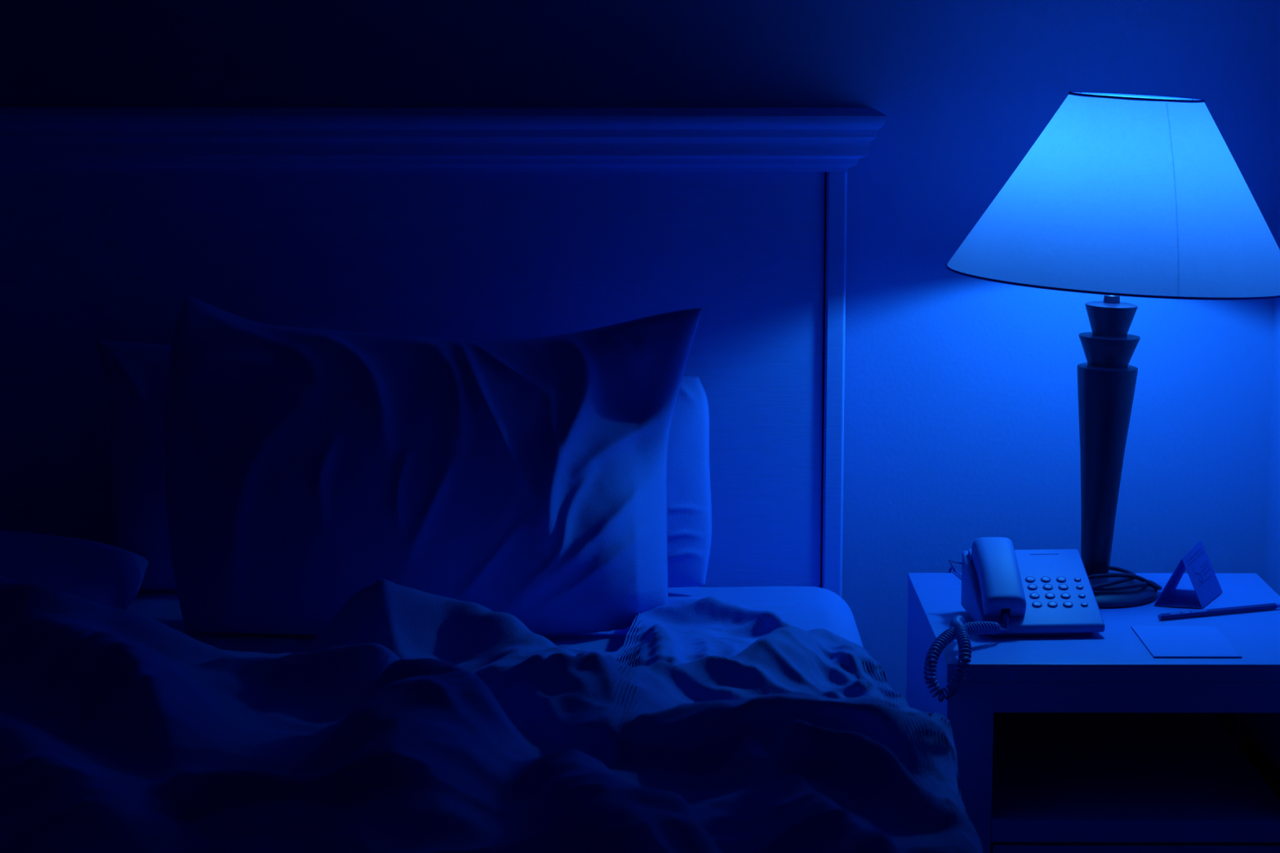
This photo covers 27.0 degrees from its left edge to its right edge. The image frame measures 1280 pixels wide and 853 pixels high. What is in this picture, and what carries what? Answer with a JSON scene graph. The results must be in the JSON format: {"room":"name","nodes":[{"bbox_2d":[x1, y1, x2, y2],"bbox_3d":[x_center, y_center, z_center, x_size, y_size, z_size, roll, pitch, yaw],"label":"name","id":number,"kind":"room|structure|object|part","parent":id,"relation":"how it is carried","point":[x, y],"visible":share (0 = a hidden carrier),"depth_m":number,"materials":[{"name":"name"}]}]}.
{"room":"bedroom","nodes":[
{"label":"bedroom","id":0,"kind":"room"},
{"bbox_2d":[0,0,1279,700],"bbox_3d":[-0.808,-0.462,3.648,3.546,2.500,0.100,0,9,0],"label":"wall","id":1,"kind":"structure","parent":0,"point":[962,419],"depth_m":3.60,"materials":[{"name":"paint"}]},
{"bbox_2d":[1263,166,1279,595],"bbox_3d":[0.904,-0.108,1.492,0.100,2.500,4.250,0,9,0],"label":"wall","id":2,"kind":"structure","parent":0,"point":[1272,548],"depth_m":3.64,"materials":[{"name":"paint"}]},
{"bbox_3d":[-0.819,1.165,1.761,3.546,0.100,4.350,0,9,0],"label":"floor","id":3,"kind":"structure","parent":0,"visible":0},
{"bbox_2d":[0,106,886,597],"bbox_3d":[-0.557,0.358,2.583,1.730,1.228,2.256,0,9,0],"label":"headboard","id":4,"kind":"object","parent":3,"relation":"on","point":[464,223],"visible":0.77,"depth_m":3.46,"materials":[{"name":"paint"}]},
{"bbox_3d":[-0.552,-0.376,3.496,1.730,0.075,0.216,0,9,0],"label":"crown moulding","id":5,"kind":"part","parent":4,"relation":"part of","materials":[{"name":"paint"}]},
{"bbox_2d":[125,586,863,653],"bbox_3d":[-0.546,0.484,2.545,1.642,0.259,2.001,0,9,0],"label":"mattress","id":6,"kind":"object","parent":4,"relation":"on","point":[806,608],"visible":0.16,"depth_m":3.30,"materials":[{"name":"fabric"}]},
{"bbox_2d":[0,529,149,609],"bbox_3d":[-0.969,0.177,3.223,0.710,0.121,0.323,0,9,0],"label":"pillow","id":7,"kind":"object","parent":6,"relation":"on","point":[100,573],"visible":0.56,"depth_m":3.18,"materials":[{"name":"fabric"}]},
{"bbox_2d":[95,340,711,589],"bbox_3d":[-0.305,0.051,3.411,0.795,0.310,0.116,0,9,0],"label":"pillow","id":8,"kind":"object","parent":6,"relation":"on","point":[135,374],"visible":0.16,"depth_m":3.40,"materials":[{"name":"fabric"}]},
{"bbox_2d":[164,294,702,635],"bbox_3d":[-0.255,0.045,3.229,0.662,0.381,0.242,0,9,0],"label":"pillow","id":9,"kind":"object","parent":6,"relation":"on","point":[306,469],"visible":0.96,"depth_m":3.18,"materials":[{"name":"fabric"}]},
{"bbox_2d":[0,576,982,852],"bbox_3d":[-0.533,0.419,2.517,1.809,0.374,1.586,0,9,0],"label":"duvet","id":10,"kind":"object","parent":6,"relation":"on","point":[415,721],"visible":1,"depth_m":2.53,"materials":[{"name":"fabric"}]},
{"bbox_3d":[0.255,0.221,3.610,0.026,1.165,0.165,0,9,0],"label":"post","id":11,"kind":"part","parent":4,"relation":"part of","materials":[{"name":"paint"}]},
{"bbox_2d":[906,573,1279,852],"bbox_3d":[0.585,0.542,3.337,0.463,0.620,0.512,0,9,0],"label":"nightstand","id":12,"kind":"object","parent":3,"relation":"on","point":[1096,743],"visible":0.88,"depth_m":3.15,"materials":[{"name":"wood"}]},
{"bbox_3d":[0.364,0.549,3.363,0.018,0.598,0.464,0,9,0],"label":"panel","id":13,"kind":"part","parent":12,"relation":"part of","materials":[{"name":"white wood"}]},
{"bbox_2d":[923,537,1105,702],"bbox_3d":[0.466,0.206,3.278,0.206,0.141,0.534,1,9,9],"label":"telephone","id":14,"kind":"object","parent":12,"relation":"on","point":[1006,591],"visible":0.99,"depth_m":3.21,"materials":[{"name":"plastic"}]},
{"bbox_3d":[0.437,0.226,3.440,0.012,0.052,0.254,-2,9,-11],"label":"line cord","id":15,"kind":"part","parent":14,"relation":"part of","materials":[{"name":"plastic"}]},
{"bbox_3d":[0.374,0.267,3.104,0.058,0.077,0.154,4,10,21],"label":"coiled cord","id":16,"kind":"part","parent":14,"relation":"part of","materials":[{"name":"plastic"}]},
{"bbox_2d":[1000,608,1010,616],"bbox_3d":[0.436,0.222,3.185,0.010,0.010,0.002,0,36,-2],"label":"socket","id":17,"kind":"object","parent":14,"relation":"attached to","point":[1003,611],"depth_m":3.18,"materials":[{"name":"plastic"}]},
{"bbox_3d":[0.585,0.245,3.302,0.463,0.022,0.486,0,9,0],"label":"panel","id":18,"kind":"part","parent":12,"relation":"part of","materials":[{"name":"white wood"}]},
{"bbox_2d":[945,91,1279,608],"bbox_3d":[0.605,-0.100,3.362,0.454,0.638,0.455,0,9,0],"label":"table lamp","id":19,"kind":"object","parent":12,"relation":"on","point":[1119,194],"visible":0.91,"depth_m":3.22,"materials":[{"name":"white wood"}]},
{"bbox_3d":[0.589,-0.024,3.374,0.076,0.442,0.076,2,9,0],"label":"stem","id":20,"kind":"part","parent":19,"relation":"part of","materials":[{"name":"brown wood"}]},
{"bbox_3d":[0.605,-0.188,3.348,0.441,0.004,0.441,3,9,0],"label":"trim","id":21,"kind":"part","parent":19,"relation":"part of","materials":[{"name":"fabric"}]},
{"bbox_3d":[0.611,-0.298,3.329,0.438,0.225,0.438,3,9,0],"label":"lamp shade","id":22,"kind":"part","parent":19,"relation":"part of","materials":[{"name":"fabric"}]},
{"bbox_3d":[0.560,0.195,3.413,0.178,0.035,0.166,8,12,41],"label":"power cord","id":23,"kind":"part","parent":19,"relation":"part of","materials":[{"name":"black plastic"}]},
{"bbox_3d":[0.616,-0.409,3.311,0.168,0.004,0.168,3,9,0],"label":"trim","id":24,"kind":"part","parent":19,"relation":"part of","materials":[{"name":"fabric"}]},
{"bbox_2d":[991,712,1279,843],"bbox_3d":[0.585,0.432,3.327,0.352,0.027,0.472,0,9,0],"label":"shelf","id":25,"kind":"object","parent":12,"relation":"attached to","point":[1058,777],"depth_m":3.24,"materials":[{"name":"white wood"}]},
{"bbox_3d":[0.585,0.541,3.337,0.347,0.182,0.453,0,9,0],"label":"drawer","id":26,"kind":"part","parent":12,"relation":"part of","materials":[{"name":"white wood"}]},
{"bbox_3d":[0.584,0.311,3.077,0.353,0.035,0.019,0,9,0],"label":"rail","id":27,"kind":"part","parent":12,"relation":"part of","materials":[{"name":"white wood"}]},
{"bbox_2d":[1130,626,1241,657],"bbox_3d":[0.646,0.255,3.162,0.102,0.002,0.150,0,9,0],"label":"pad","id":28,"kind":"object","parent":12,"relation":"on","point":[1161,642],"visible":1,"depth_m":3.15,"materials":[{"name":"paper"}]},
{"bbox_2d":[1153,539,1222,608],"bbox_3d":[0.696,0.186,3.380,0.059,0.067,0.114,5,10,26],"label":"tent card","id":29,"kind":"object","parent":12,"relation":"on","point":[1197,563],"visible":1,"depth_m":3.38,"materials":[{"name":"paper"}]},
{"bbox_2d":[1157,603,1279,620],"bbox_3d":[0.722,0.229,3.304,0.181,0.008,0.008,-4,10,-20],"label":"pencil","id":30,"kind":"object","parent":12,"relation":"on","point":[1269,606],"visible":1,"depth_m":3.30,"materials":[{"name":"paint"}]},
{"bbox_3d":[0.587,0.488,3.581,0.423,0.548,0.010,0,9,0],"label":"panel","id":31,"kind":"part","parent":12,"relation":"part of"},
{"bbox_3d":[0.807,0.549,3.361,0.018,0.598,0.464,0,9,0],"label":"panel","id":32,"kind":"part","parent":12,"relation":"part of","materials":[{"name":"wood"}]}
]}

